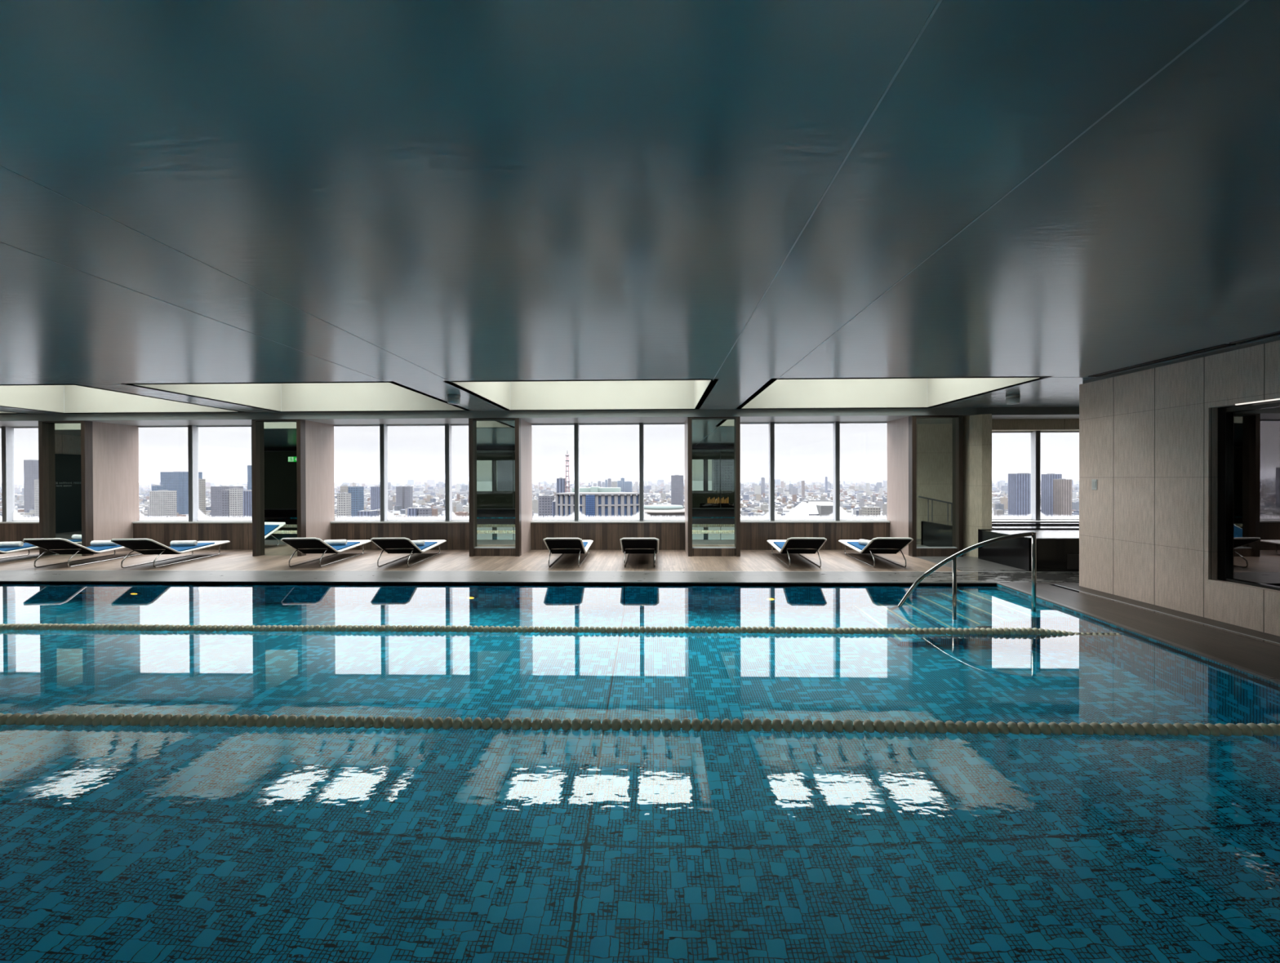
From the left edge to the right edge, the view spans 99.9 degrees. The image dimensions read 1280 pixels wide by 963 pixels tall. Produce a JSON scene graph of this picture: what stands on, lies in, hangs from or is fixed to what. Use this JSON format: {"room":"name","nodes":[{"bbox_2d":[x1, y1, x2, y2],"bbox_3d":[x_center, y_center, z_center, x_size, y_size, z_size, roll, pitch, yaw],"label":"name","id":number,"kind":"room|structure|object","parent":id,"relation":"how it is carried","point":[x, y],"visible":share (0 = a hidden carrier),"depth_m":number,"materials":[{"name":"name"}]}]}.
{"room":"indoor swimming pool","nodes":[
{"label":"indoor swimming pool","id":0,"kind":"room"},
{"bbox_2d":[0,520,890,550],"bbox_3d":[-6.149,0.126,11.913,23.490,2.870,1.300,0,0,1],"label":"wall","id":1,"kind":"structure","parent":0,"point":[605,535],"depth_m":12.19,"materials":[{"name":"brown wood"}]},
{"bbox_2d":[0,426,39,521],"bbox_3d":[-14.500,-0.175,12.607,3.560,2.222,0.180,0,0,1],"label":"window","id":2,"kind":"structure","parent":1,"relation":"in","point":[8,510],"depth_m":12.58,"materials":[{"name":"metal"}]},
{"bbox_2d":[137,425,252,521],"bbox_3d":[-9.912,-0.189,12.489,3.600,2.222,0.180,0,0,1],"label":"window","id":3,"kind":"structure","parent":1,"relation":"in","point":[193,430],"depth_m":12.48,"materials":[{"name":"metal"}]},
{"bbox_2d":[333,423,469,521],"bbox_3d":[-5.298,-0.202,12.370,3.550,2.222,0.180,0,0,1],"label":"window","id":4,"kind":"structure","parent":1,"relation":"in","point":[383,428],"depth_m":12.31,"materials":[{"name":"metal"}]},
{"bbox_2d":[531,422,684,521],"bbox_3d":[-0.730,-0.216,12.252,3.490,2.222,0.180,0,0,1],"label":"window","id":5,"kind":"structure","parent":1,"relation":"in","point":[576,425],"depth_m":12.18,"materials":[{"name":"metal"}]},
{"bbox_2d":[740,421,887,520],"bbox_3d":[3.824,-0.230,12.134,3.480,2.222,0.180,0,0,1],"label":"window","id":6,"kind":"structure","parent":1,"relation":"in","point":[836,425],"depth_m":12.07,"materials":[{"name":"glass"}]},
{"bbox_2d":[0,0,1279,426],"bbox_3d":[-2.949,-2.066,6.118,30.200,1.550,12.700,0,0,1],"label":"ceiling","id":7,"kind":"structure","parent":0,"point":[213,212],"depth_m":2.81,"materials":[{"name":"paint"}]},
{"bbox_2d":[447,394,460,404],"bbox_3d":[-3.122,-1.377,9.027,0.208,0.153,0.208,0,0,1],"label":"ceiling speaker","id":8,"kind":"object","parent":7,"relation":"hanging from","point":[454,399],"visible":1,"depth_m":8.95,"materials":[{"name":"grey plastic"}]},
{"bbox_2d":[1005,394,1020,404],"bbox_3d":[6.396,-1.408,9.231,0.208,0.153,0.208,0,0,1],"label":"ceiling speaker","id":9,"kind":"object","parent":7,"relation":"hanging from","point":[1011,399],"visible":1,"depth_m":9.15,"materials":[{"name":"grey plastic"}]},
{"bbox_2d":[1088,330,1279,377],"bbox_3d":[6.230,-1.451,3.583,0.120,0.012,7.900,0,0,1],"label":"ceiling vent","id":10,"kind":"object","parent":7,"relation":"in","point":[1277,332],"depth_m":6.10,"materials":[{"name":"black metal"}]},
{"bbox_2d":[0,550,1279,679],"bbox_3d":[-2.938,1.678,6.136,30.200,0.203,12.700,0,0,1],"label":"floor","id":11,"kind":"structure","parent":0,"point":[1255,651],"depth_m":9.31,"materials":[{"name":"stone"}]},
{"bbox_2d":[0,542,53,563],"bbox_3d":[-12.733,1.306,10.780,0.694,0.559,2.223,0,0,-9],"label":"sun lounger","id":12,"kind":"object","parent":11,"relation":"on","point":[26,546],"visible":0.5,"depth_m":10.87,"materials":[{"name":"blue fabric"}]},
{"bbox_2d":[0,541,23,547],"bbox_3d":[-12.744,1.270,10.854,0.448,0.111,0.112,0,0,-14],"label":"rolled towel","id":13,"kind":"object","parent":12,"relation":"on","point":[18,544],"visible":1,"depth_m":10.83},
{"bbox_2d":[22,537,141,568],"bbox_3d":[-10.907,1.300,10.775,0.694,0.559,2.223,0,0,-8],"label":"sun lounger","id":14,"kind":"object","parent":11,"relation":"on","point":[60,546],"visible":0.76,"depth_m":10.10,"materials":[{"name":"metal"}]},
{"bbox_2d":[90,540,118,546],"bbox_3d":[-10.936,1.258,10.998,0.448,0.111,0.112,0,0,-13],"label":"rolled towel","id":15,"kind":"object","parent":14,"relation":"on","point":[95,543],"visible":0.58,"depth_m":10.96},
{"bbox_2d":[38,420,139,555],"bbox_3d":[-12.229,0.145,12.005,1.010,2.870,1.210,0,0,1],"label":"pillar","id":16,"kind":"structure","parent":11,"relation":"on","point":[88,471],"depth_m":11.53,"materials":[{"name":"brown wood"}]},
{"bbox_2d":[48,422,81,555],"bbox_3d":[-12.241,0.162,11.538,0.840,2.840,0.035,0,0,1],"label":"mirror","id":17,"kind":"object","parent":16,"relation":"attached to","point":[64,483],"depth_m":11.52,"materials":[{"name":"mirror"}]},
{"bbox_2d":[111,538,230,568],"bbox_3d":[-9.213,1.295,10.697,0.694,0.559,2.223,0,0,-5],"label":"sun lounger","id":18,"kind":"object","parent":11,"relation":"on","point":[143,546],"visible":0.92,"depth_m":10.10,"materials":[{"name":"metal"}]},
{"bbox_2d":[169,540,197,546],"bbox_3d":[-9.253,1.253,10.918,0.448,0.111,0.112,0,0,-10],"label":"rolled towel","id":19,"kind":"object","parent":18,"relation":"on","point":[178,543],"visible":1,"depth_m":10.88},
{"bbox_2d":[251,419,334,556],"bbox_3d":[-7.606,0.131,11.886,1.040,2.870,1.210,0,0,1],"label":"pillar","id":20,"kind":"structure","parent":11,"relation":"on","point":[293,488],"depth_m":11.40,"materials":[{"name":"brown glass"}]},
{"bbox_2d":[259,421,297,555],"bbox_3d":[-7.618,0.148,11.419,0.870,2.840,0.035,0,0,1],"label":"mirror","id":21,"kind":"object","parent":20,"relation":"attached to","point":[277,439],"depth_m":11.40,"materials":[{"name":"mirror"}]},
{"bbox_2d":[280,537,371,567],"bbox_3d":[-6.188,1.286,10.762,0.694,0.559,2.223,0,0,-3],"label":"sun lounger","id":22,"kind":"object","parent":11,"relation":"on","point":[304,545],"visible":0.93,"depth_m":10.10,"materials":[{"name":"metal"}]},
{"bbox_2d":[324,539,346,545],"bbox_3d":[-6.221,1.244,10.985,0.428,0.111,0.112,0,0,-9],"label":"rolled towel","id":23,"kind":"object","parent":22,"relation":"on","point":[331,542],"visible":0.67,"depth_m":10.95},
{"bbox_2d":[370,537,446,567],"bbox_3d":[-4.542,1.281,10.731,0.694,0.559,2.223,0,0,-2],"label":"sun lounger","id":24,"kind":"object","parent":11,"relation":"on","point":[389,545],"visible":0.96,"depth_m":10.04,"materials":[{"name":"metal"}]},
{"bbox_2d":[411,540,424,546],"bbox_3d":[-4.567,1.243,10.854,0.408,0.111,0.112,0,0,-11],"label":"rolled towel","id":25,"kind":"object","parent":24,"relation":"on","point":[418,543],"visible":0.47,"depth_m":10.84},
{"bbox_2d":[468,417,532,556],"bbox_3d":[-3.012,0.117,11.767,1.050,2.870,1.210,0,0,1],"label":"pillar","id":26,"kind":"structure","parent":11,"relation":"on","point":[500,449],"depth_m":11.28,"materials":[{"name":"brown glass"}]},
{"bbox_2d":[474,420,515,546],"bbox_3d":[-3.024,0.055,11.300,0.880,2.680,0.035,0,0,1],"label":"mirror","id":27,"kind":"object","parent":26,"relation":"on","point":[494,440],"depth_m":11.28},
{"bbox_2d":[542,537,593,567],"bbox_3d":[-1.369,1.271,10.630,0.694,0.559,2.223,0,0,0],"label":"sun lounger","id":28,"kind":"object","parent":11,"relation":"on","point":[562,546],"visible":1,"depth_m":9.86,"materials":[{"name":"metal"}]},
{"bbox_2d":[619,537,658,567],"bbox_3d":[0.014,1.267,10.595,0.694,0.559,2.223,0,0,1],"label":"sun lounger","id":29,"kind":"object","parent":11,"relation":"on","point":[628,545],"visible":1,"depth_m":9.78,"materials":[{"name":"metal"}]},
{"bbox_2d":[0,580,1279,688],"bbox_3d":[-5.057,2.344,4.173,20.860,1.504,8.660,0,0,1],"label":"pool edge","id":30,"kind":"object","parent":11,"relation":"in","point":[1273,682],"visible":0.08,"depth_m":8.27,"materials":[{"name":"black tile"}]},
{"bbox_2d":[0,583,1279,962],"bbox_3d":[-5.108,2.391,4.125,20.960,1.510,8.760,0,0,1],"label":"pool water","id":31,"kind":"object","parent":30,"relation":"in","point":[119,844],"visible":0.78,"depth_m":2.87,"materials":[{"name":"liquid"}]},
{"bbox_2d":[0,623,1122,635],"bbox_3d":[-5.096,1.636,5.902,20.302,0.148,0.094,0,0,1],"label":"lane rope","id":32,"kind":"object","parent":31,"relation":"on","point":[72,627],"visible":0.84,"depth_m":5.77,"materials":[{"name":"beige plastic"}]},
{"bbox_2d":[0,713,1279,736],"bbox_3d":[-5.242,1.626,3.684,20.120,0.106,0.094,0,0,1],"label":"lane rope","id":33,"kind":"object","parent":31,"relation":"on","point":[1229,729],"visible":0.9,"depth_m":3.52,"materials":[{"name":"beige plastic"}]},
{"bbox_2d":[897,532,1035,607],"bbox_3d":[4.110,1.469,6.874,1.857,1.650,0.049,0,0,1],"label":"pool handrail","id":34,"kind":"object","parent":30,"relation":"on","point":[1033,535],"visible":0.83,"depth_m":6.85,"materials":[{"name":"metal"}]},
{"bbox_2d":[684,416,740,556],"bbox_3d":[1.536,0.104,11.650,1.070,2.870,1.210,0,0,1],"label":"pillar","id":35,"kind":"structure","parent":11,"relation":"on","point":[712,444],"depth_m":11.16,"materials":[{"name":"brown wood"}]},
{"bbox_2d":[766,537,826,567],"bbox_3d":[3.012,1.258,10.537,0.694,0.559,2.223,0,0,4],"label":"sun lounger","id":36,"kind":"object","parent":11,"relation":"on","point":[792,545],"visible":1,"depth_m":9.82,"materials":[{"name":"metal"}]},
{"bbox_2d":[838,537,913,567],"bbox_3d":[4.524,1.254,10.497,0.694,0.559,2.223,0,0,4],"label":"sun lounger","id":37,"kind":"object","parent":11,"relation":"on","point":[877,545],"visible":0.97,"depth_m":9.81,"materials":[{"name":"metal"}]},
{"bbox_2d":[857,539,871,545],"bbox_3d":[4.517,1.215,10.652,0.112,0.111,0.428,0,0,-22],"label":"rolled towel","id":38,"kind":"object","parent":37,"relation":"on","point":[864,542],"visible":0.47,"depth_m":10.70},
{"bbox_2d":[887,415,963,556],"bbox_3d":[6.060,0.090,11.533,1.020,2.870,1.210,0,0,1],"label":"pillar","id":39,"kind":"structure","parent":11,"relation":"on","point":[925,453],"depth_m":11.05,"materials":[{"name":"brown wood"}]},
{"bbox_2d":[916,417,955,546],"bbox_3d":[6.048,0.028,11.066,0.850,2.680,0.035,0,0,1],"label":"mirror","id":40,"kind":"object","parent":39,"relation":"on","point":[935,437],"depth_m":11.05,"materials":[{"name":"mirror"}]},
{"bbox_2d":[963,413,991,557],"bbox_3d":[6.793,0.088,11.469,0.450,2.870,1.520,0,0,1],"label":"column","id":41,"kind":"structure","parent":11,"relation":"on","point":[977,428],"depth_m":10.85,"materials":[{"name":"beige stone"}]},
{"bbox_2d":[977,522,1079,572],"bbox_3d":[9.334,1.206,10.354,5.280,0.630,2.590,0,0,1],"label":"tub","id":42,"kind":"object","parent":11,"relation":"on","point":[1057,544],"visible":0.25,"depth_m":9.55,"materials":[{"name":"black stone"}]},
{"bbox_2d":[991,418,1079,522],"bbox_3d":[9.670,-0.023,11.905,5.280,3.070,0.500,0,0,1],"label":"wall","id":43,"kind":"structure","parent":0,"point":[1051,424],"depth_m":11.68,"materials":[{"name":"beige stone"}]},
{"bbox_2d":[991,431,1079,520],"bbox_3d":[9.062,-0.131,12.000,3.100,1.990,0.180,0,0,1],"label":"window","id":44,"kind":"structure","parent":43,"relation":"in","point":[1035,435],"depth_m":11.96,"materials":[{"name":"metal"}]},
{"bbox_2d":[1079,336,1279,636],"bbox_3d":[6.519,-0.008,3.733,0.300,3.140,8.400,0,0,1],"label":"wall","id":45,"kind":"structure","parent":0,"point":[1148,435],"depth_m":6.57,"materials":[{"name":"beige stone"}]},
{"bbox_2d":[1091,479,1097,489],"bbox_3d":[6.464,0.043,7.656,0.012,0.150,0.090,0,0,1],"label":"wall switch","id":46,"kind":"object","parent":45,"relation":"attached to","point":[1094,482],"visible":1,"depth_m":7.65,"materials":[{"name":"grey plastic"}]},
{"bbox_2d":[1217,398,1279,591],"bbox_3d":[6.458,0.150,3.360,0.202,1.948,5.450,0,0,1],"label":"window","id":47,"kind":"structure","parent":45,"relation":"in","point":[1248,484],"depth_m":5.79,"materials":[{"name":"black glass"}]},
{"label":"outside","id":48,"kind":"structure","parent":0,"visible":0},
{"bbox_2d":[0,480,1079,520],"bbox_3d":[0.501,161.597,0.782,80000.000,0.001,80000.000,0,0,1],"label":"ground","id":49,"kind":"structure","parent":48,"point":[535,515],"depth_m":3566.72,"materials":[{"name":"snow"}]},
{"bbox_2d":[23,459,38,513],"bbox_3d":[-3045.661,24.146,2701.941,44.731,267.643,44.731,0,0,1],"label":"slim tower","id":50,"kind":"structure","parent":49,"relation":"on","point":[30,466],"depth_m":2679.84,"materials":[{"name":"concrete"}]},
{"bbox_2d":[34,479,39,520],"bbox_3d":[-2176.219,74.416,1983.717,53.118,168.664,53.118,0,0,1],"label":"apartment block","id":51,"kind":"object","parent":49,"relation":"on","point":[36,481],"visible":0.07,"depth_m":1957.75,"materials":[{"name":"concrete"}]},
{"bbox_2d":[151,484,163,490],"bbox_3d":[-2124.331,85.668,2369.611,27.204,142.105,27.204,0,0,1],"label":"office block","id":52,"kind":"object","parent":49,"relation":"on","point":[156,487],"visible":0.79,"depth_m":2356.31,"materials":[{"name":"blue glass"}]},
{"bbox_2d":[149,489,177,519],"bbox_3d":[-1563.317,92.929,1765.135,47.527,129.955,47.527,0,0,1],"label":"apartment block","id":53,"kind":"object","parent":49,"relation":"on","point":[162,503],"visible":0.88,"depth_m":1742.11,"materials":[{"name":"concrete"}]},
{"bbox_2d":[160,471,202,514],"bbox_3d":[-2222.222,53.568,2610.565,115.591,204.578,116.215,0,0,1],"label":"office tower","id":54,"kind":"structure","parent":49,"relation":"on","point":[171,481],"depth_m":2557.13,"materials":[{"name":"blue glass"}]},
{"bbox_2d":[198,478,205,519],"bbox_3d":[-1396.148,73.571,1700.250,26.613,168.261,26.613,0,0,1],"label":"apartment tower","id":55,"kind":"structure","parent":49,"relation":"on","point":[202,482],"depth_m":1699.26,"materials":[{"name":"concrete"}]},
{"bbox_2d":[221,488,229,519],"bbox_3d":[-1259.232,90.661,1644.661,22.366,133.772,22.366,0,0,1],"label":"apartment tower","id":56,"kind":"structure","parent":49,"relation":"on","point":[225,493],"depth_m":1633.36,"materials":[{"name":"concrete"}]},
{"bbox_2d":[210,485,243,518],"bbox_3d":[-1752.235,86.777,2285.423,78.064,138.396,78.065,0,0,1],"label":"office block","id":57,"kind":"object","parent":49,"relation":"on","point":[215,491],"visible":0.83,"depth_m":2246.76,"materials":[{"name":"concrete"}]},
{"bbox_2d":[229,487,243,519],"bbox_3d":[-1234.280,88.002,1644.865,24.086,138.933,24.086,0,0,1],"label":"apartment tower","id":58,"kind":"structure","parent":49,"relation":"on","point":[236,494],"depth_m":1632.96,"materials":[{"name":"concrete"}]},
{"bbox_2d":[243,489,252,519],"bbox_3d":[-1341.105,92.868,1852.124,32.903,127.858,32.903,0,0,1],"label":"apartment tower","id":59,"kind":"structure","parent":49,"relation":"on","point":[247,504],"depth_m":1835.54,"materials":[{"name":"concrete"}]},
{"bbox_2d":[247,465,251,489],"bbox_3d":[-2048.694,32.794,2887.095,66.236,242.374,66.236,0,0,1],"label":"office tower","id":60,"kind":"structure","parent":49,"relation":"on","point":[249,467],"depth_m":2854.07,"materials":[{"name":"blue glass"}]},
{"bbox_2d":[337,492,351,519],"bbox_3d":[-844.260,93.746,1535.660,25.806,126.084,25.806,0,0,1],"label":"apartment block","id":61,"kind":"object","parent":49,"relation":"on","point":[344,499],"visible":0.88,"depth_m":1522.84,"materials":[{"name":"concrete"}]},
{"bbox_2d":[340,485,351,493],"bbox_3d":[-1284.951,85.638,2349.198,29.677,137.159,29.677,0,0,1],"label":"apartment block","id":62,"kind":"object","parent":49,"relation":"on","point":[343,488],"visible":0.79,"depth_m":2333.98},
{"bbox_2d":[347,485,364,519],"bbox_3d":[-1026.558,85.337,1945.944,36.774,140.062,36.774,0,0,1],"label":"office block","id":63,"kind":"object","parent":49,"relation":"on","point":[357,492],"visible":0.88,"depth_m":1927.87,"materials":[{"name":"blue glass"}]},
{"bbox_2d":[357,509,377,519],"bbox_3d":[-726.805,115.875,1437.115,34.624,82.052,34.624,0,0,1],"label":"office block","id":64,"kind":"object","parent":49,"relation":"on","point":[368,514],"visible":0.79,"depth_m":1420.13,"materials":[{"name":"concrete"}]},
{"bbox_2d":[138,472,605,483],"bbox_3d":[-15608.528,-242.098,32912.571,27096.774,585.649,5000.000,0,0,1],"label":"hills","id":65,"kind":"structure","parent":49,"relation":"on","point":[394,477],"depth_m":8883.94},
{"bbox_2d":[370,485,380,510],"bbox_3d":[-1295.930,87.435,2657.123,44.731,130.654,44.731,0,0,1],"label":"apartment block","id":66,"kind":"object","parent":49,"relation":"on","point":[375,491],"visible":0.76,"depth_m":2635.08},
{"bbox_2d":[377,509,390,519],"bbox_3d":[-740.870,117.608,1537.951,35.484,77.697,35.484,0,0,1],"label":"office block","id":67,"kind":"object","parent":49,"relation":"on","point":[378,510],"visible":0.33,"depth_m":1520.23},
{"bbox_2d":[387,500,392,510],"bbox_3d":[-1323.348,124.628,2844.931,24.740,54.622,17.166,0,0,1],"label":"building","id":68,"kind":"structure","parent":49,"relation":"on","point":[389,502],"depth_m":2836.71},
{"bbox_2d":[395,486,404,509],"bbox_3d":[-1313.208,88.075,2952.458,34.301,126.622,34.301,0,0,1],"label":"apartment block","id":69,"kind":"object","parent":49,"relation":"on","point":[400,492],"visible":0.81,"depth_m":2935.34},
{"bbox_2d":[404,485,413,509],"bbox_3d":[-1268.048,87.949,2949.733,31.183,126.622,31.183,0,0,1],"label":"apartment block","id":70,"kind":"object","parent":49,"relation":"on","point":[408,490],"visible":0.88,"depth_m":2934.62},
{"bbox_2d":[407,506,417,519],"bbox_3d":[-620.421,112.931,1480.314,26.505,86.863,26.505,0,0,1],"label":"office block","id":71,"kind":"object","parent":49,"relation":"on","point":[412,513],"visible":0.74,"depth_m":1467.00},
{"bbox_2d":[417,506,431,519],"bbox_3d":[-590.808,112.842,1479.550,26.505,86.863,26.505,0,0,1],"label":"office block","id":72,"kind":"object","parent":49,"relation":"on","point":[424,513],"visible":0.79,"depth_m":1466.28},
{"bbox_2d":[431,508,437,518],"bbox_3d":[-822.535,129.642,2123.306,40.595,48.471,20.687,0,0,1],"label":"building","id":73,"kind":"structure","parent":49,"relation":"on","point":[434,511],"depth_m":2112.70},
{"bbox_2d":[452,502,457,512],"bbox_3d":[-897.597,124.892,2607.328,14.748,53.752,25.315,0,0,1],"label":"building","id":74,"kind":"structure","parent":49,"relation":"on","point":[454,504],"depth_m":2594.86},
{"bbox_2d":[456,503,462,511],"bbox_3d":[-797.283,125.028,2375.972,18.541,55.098,28.132,0,0,1],"label":"building","id":75,"kind":"structure","parent":49,"relation":"on","point":[459,507],"depth_m":2362.07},
{"bbox_2d":[454,511,467,519],"bbox_3d":[-661.612,132.555,1990.008,38.898,42.938,28.738,0,0,1],"label":"building","id":76,"kind":"structure","parent":49,"relation":"on","point":[458,515],"depth_m":1975.99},
{"bbox_2d":[464,506,469,512],"bbox_3d":[-823.137,134.326,2594.016,35.068,34.552,20.864,0,0,1],"label":"building","id":77,"kind":"structure","parent":49,"relation":"on","point":[466,508],"depth_m":2584.11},
{"bbox_2d":[532,499,537,513],"bbox_3d":[-504.070,117.956,2580.236,35.148,65.447,25.138,0,0,1],"label":"building","id":78,"kind":"structure","parent":49,"relation":"on","point":[535,502],"depth_m":2567.76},
{"bbox_2d":[0,478,1079,520],"bbox_3d":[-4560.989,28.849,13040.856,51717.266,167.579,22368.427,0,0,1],"label":"city sprawl","id":79,"kind":"structure","parent":49,"relation":"on","point":[791,487],"depth_m":5856.18,"materials":[{"name":"concrete"}]},
{"bbox_2d":[537,494,554,519],"bbox_3d":[-265.244,96.024,1527.191,38.710,118.019,38.710,0,0,1],"label":"office block","id":80,"kind":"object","parent":49,"relation":"on","point":[544,501],"visible":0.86,"depth_m":1507.67,"materials":[{"name":"concrete"}]},
{"bbox_2d":[551,501,555,519],"bbox_3d":[-169.084,97.284,1116.459,22.473,118.880,22.473,0,0,1],"label":"office block","id":81,"kind":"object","parent":49,"relation":"on","point":[553,502],"visible":0.17,"depth_m":1105.19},
{"bbox_2d":[556,477,565,495],"bbox_3d":[-221.994,71.742,1517.889,22.581,166.406,22.581,0,0,1],"label":"office block","id":82,"kind":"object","parent":49,"relation":"on","point":[561,483],"visible":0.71,"depth_m":1506.20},
{"bbox_2d":[564,453,570,493],"bbox_3d":[-203.053,34.209,1505.922,16.000,242.054,16.000,0,0,1],"label":"radio mast","id":83,"kind":"object","parent":49,"relation":"on","point":[568,486],"visible":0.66,"depth_m":1501.79,"materials":[{"name":"metal"}]},
{"bbox_2d":[607,478,611,487],"bbox_3d":[-289.389,53.575,5115.904,32.839,168.337,32.839,0,0,1],"label":"tower","id":84,"kind":"structure","parent":49,"relation":"on","point":[609,480],"depth_m":5099.13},
{"bbox_2d":[611,481,617,487],"bbox_3d":[-246.924,66.872,5213.554,50.129,140.536,50.129,0,0,1],"label":"tower","id":85,"kind":"structure","parent":49,"relation":"on","point":[614,484],"depth_m":5188.29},
{"bbox_2d":[617,480,622,492],"bbox_3d":[-197.485,63.685,5299.895,45.333,145.767,45.333,0,0,1],"label":"tower","id":86,"kind":"structure","parent":49,"relation":"on","point":[619,482],"depth_m":5276.43,"materials":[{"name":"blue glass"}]},
{"bbox_2d":[620,477,624,492],"bbox_3d":[-173.651,48.959,5385.302,37.462,174.245,37.462,0,0,1],"label":"tower","id":87,"kind":"structure","parent":49,"relation":"on","point":[622,479],"depth_m":5366.06,"materials":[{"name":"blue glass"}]},
{"bbox_2d":[624,481,631,492],"bbox_3d":[-118.907,65.775,5493.371,76.183,139.229,76.183,0,0,1],"label":"tower","id":88,"kind":"structure","parent":49,"relation":"on","point":[628,485],"depth_m":5455.89,"materials":[{"name":"blue glass"}]},
{"bbox_2d":[644,504,684,519],"bbox_3d":[30.672,95.013,739.931,84.000,125.826,84.000,0,0,1],"label":"low hall","id":89,"kind":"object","parent":49,"relation":"on","point":[670,512],"visible":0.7,"depth_m":706.46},
{"bbox_2d":[671,475,683,506],"bbox_3d":[181.201,57.845,2625.871,58.710,180.976,58.710,0,0,1],"label":"office block","id":90,"kind":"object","parent":49,"relation":"on","point":[677,481],"visible":0.88,"depth_m":2596.76,"materials":[{"name":"concrete"}]},
{"bbox_2d":[742,511,747,516],"bbox_3d":[449.834,139.169,2280.541,30.068,20.008,17.440,0,0,1],"label":"building","id":91,"kind":"structure","parent":49,"relation":"on","point":[745,513],"depth_m":2272.14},
{"bbox_2d":[747,512,756,519],"bbox_3d":[446.367,135.890,2129.887,32.321,28.045,30.334,0,0,1],"label":"building","id":92,"kind":"structure","parent":49,"relation":"on","point":[749,514],"depth_m":2115.28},
{"bbox_2d":[750,504,757,508],"bbox_3d":[607.241,133.212,2873.591,36.370,25.207,24.320,0,0,1],"label":"building","id":93,"kind":"structure","parent":49,"relation":"on","point":[752,506],"depth_m":2861.75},
{"bbox_2d":[760,477,764,495],"bbox_3d":[1184.131,45.839,5186.856,30.753,173.987,30.753,0,0,1],"label":"tower","id":94,"kind":"structure","parent":49,"relation":"on","point":[762,479],"depth_m":5171.85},
{"bbox_2d":[801,480,804,497],"bbox_3d":[1265.694,64.817,4179.284,20.323,145.277,20.323,0,0,1],"label":"tower","id":95,"kind":"structure","parent":49,"relation":"on","point":[802,482],"depth_m":4168.90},
{"bbox_2d":[824,476,827,493],"bbox_3d":[2062.630,35.502,5960.335,22.581,181.729,22.581,0,0,1],"label":"tower","id":96,"kind":"structure","parent":49,"relation":"on","point":[825,477],"depth_m":5949.85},
{"bbox_2d":[853,509,858,515],"bbox_3d":[973.833,135.220,2391.694,39.868,23.581,29.058,0,0,1],"label":"building","id":97,"kind":"structure","parent":49,"relation":"on","point":[854,510],"depth_m":2387.58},
{"bbox_2d":[858,508,862,519],"bbox_3d":[753.898,120.672,1819.036,17.503,59.583,29.398,0,0,1],"label":"building","id":98,"kind":"structure","parent":49,"relation":"on","point":[860,510],"depth_m":1822.15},
{"bbox_2d":[862,506,880,519],"bbox_3d":[601.983,108.159,1402.805,34.624,89.579,34.624,0,0,1],"label":"office block","id":99,"kind":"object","parent":49,"relation":"on","point":[868,512],"visible":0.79,"depth_m":1385.54,"materials":[{"name":"concrete"}]},
{"bbox_2d":[882,502,887,519],"bbox_3d":[933.463,115.013,2024.030,28.654,67.803,26.859,0,0,1],"label":"building","id":100,"kind":"structure","parent":49,"relation":"on","point":[884,505],"depth_m":2022.85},
{"bbox_2d":[993,509,1003,519],"bbox_3d":[1361.124,126.591,2042.929,24.736,41.813,17.079,0,0,1],"label":"building","id":101,"kind":"structure","parent":49,"relation":"on","point":[997,513],"depth_m":2034.74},
{"bbox_2d":[995,503,1004,517],"bbox_3d":[1483.842,118.075,2220.779,18.789,56.363,27.321,0,0,1],"label":"building","id":102,"kind":"structure","parent":49,"relation":"on","point":[997,506],"depth_m":2207.07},
{"bbox_2d":[1000,497,1007,509],"bbox_3d":[1851.068,110.445,2736.798,21.792,64.354,23.683,0,0,1],"label":"building","id":103,"kind":"structure","parent":49,"relation":"on","point":[1003,500],"depth_m":2725.37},
{"bbox_2d":[1008,472,1031,519],"bbox_3d":[1345.581,58.863,1886.245,83.763,178.880,40.000,0,0,1],"label":"office tower","id":104,"kind":"structure","parent":49,"relation":"on","point":[1019,483],"depth_m":1866.73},
{"bbox_2d":[1040,473,1062,519],"bbox_3d":[1477.393,59.103,1932.864,44.032,177.132,40.000,0,0,1],"label":"office tower","id":105,"kind":"structure","parent":49,"relation":"on","point":[1046,480],"depth_m":1920.82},
{"bbox_2d":[1053,478,1071,519],"bbox_3d":[1439.479,68.947,1833.856,33.817,158.638,40.000,0,0,1],"label":"apartment tower","id":106,"kind":"structure","parent":49,"relation":"on","point":[1062,487],"depth_m":1814.16,"materials":[{"name":"concrete"}]},
{"bbox_2d":[1071,502,1079,510],"bbox_3d":[2180.396,121.268,2685.255,35.818,41.165,29.101,0,0,1],"label":"building","id":107,"kind":"structure","parent":49,"relation":"on","point":[1075,505],"depth_m":2672.01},
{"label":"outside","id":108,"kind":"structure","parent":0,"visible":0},
{"bbox_2d":[555,486,639,519],"bbox_3d":[-33.506,32.045,459.594,71.207,54.872,63.172,0,0,1],"label":"building","id":109,"kind":"structure","parent":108,"point":[615,504],"depth_m":432.59,"materials":[{"name":"stone"}]},
{"bbox_2d":[572,486,621,492],"bbox_3d":[-37.685,6.851,474.168,40.000,4.600,34.000,0,0,1],"label":"building roof","id":110,"kind":"object","parent":109,"relation":"on","point":[593,489],"depth_m":461.05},
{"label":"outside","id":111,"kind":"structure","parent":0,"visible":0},
{"bbox_2d":[780,500,855,519],"bbox_3d":[179.221,29.347,540.709,65.000,20.511,50.000,0,0,1],"label":"building","id":112,"kind":"structure","parent":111,"point":[814,509],"depth_m":526.28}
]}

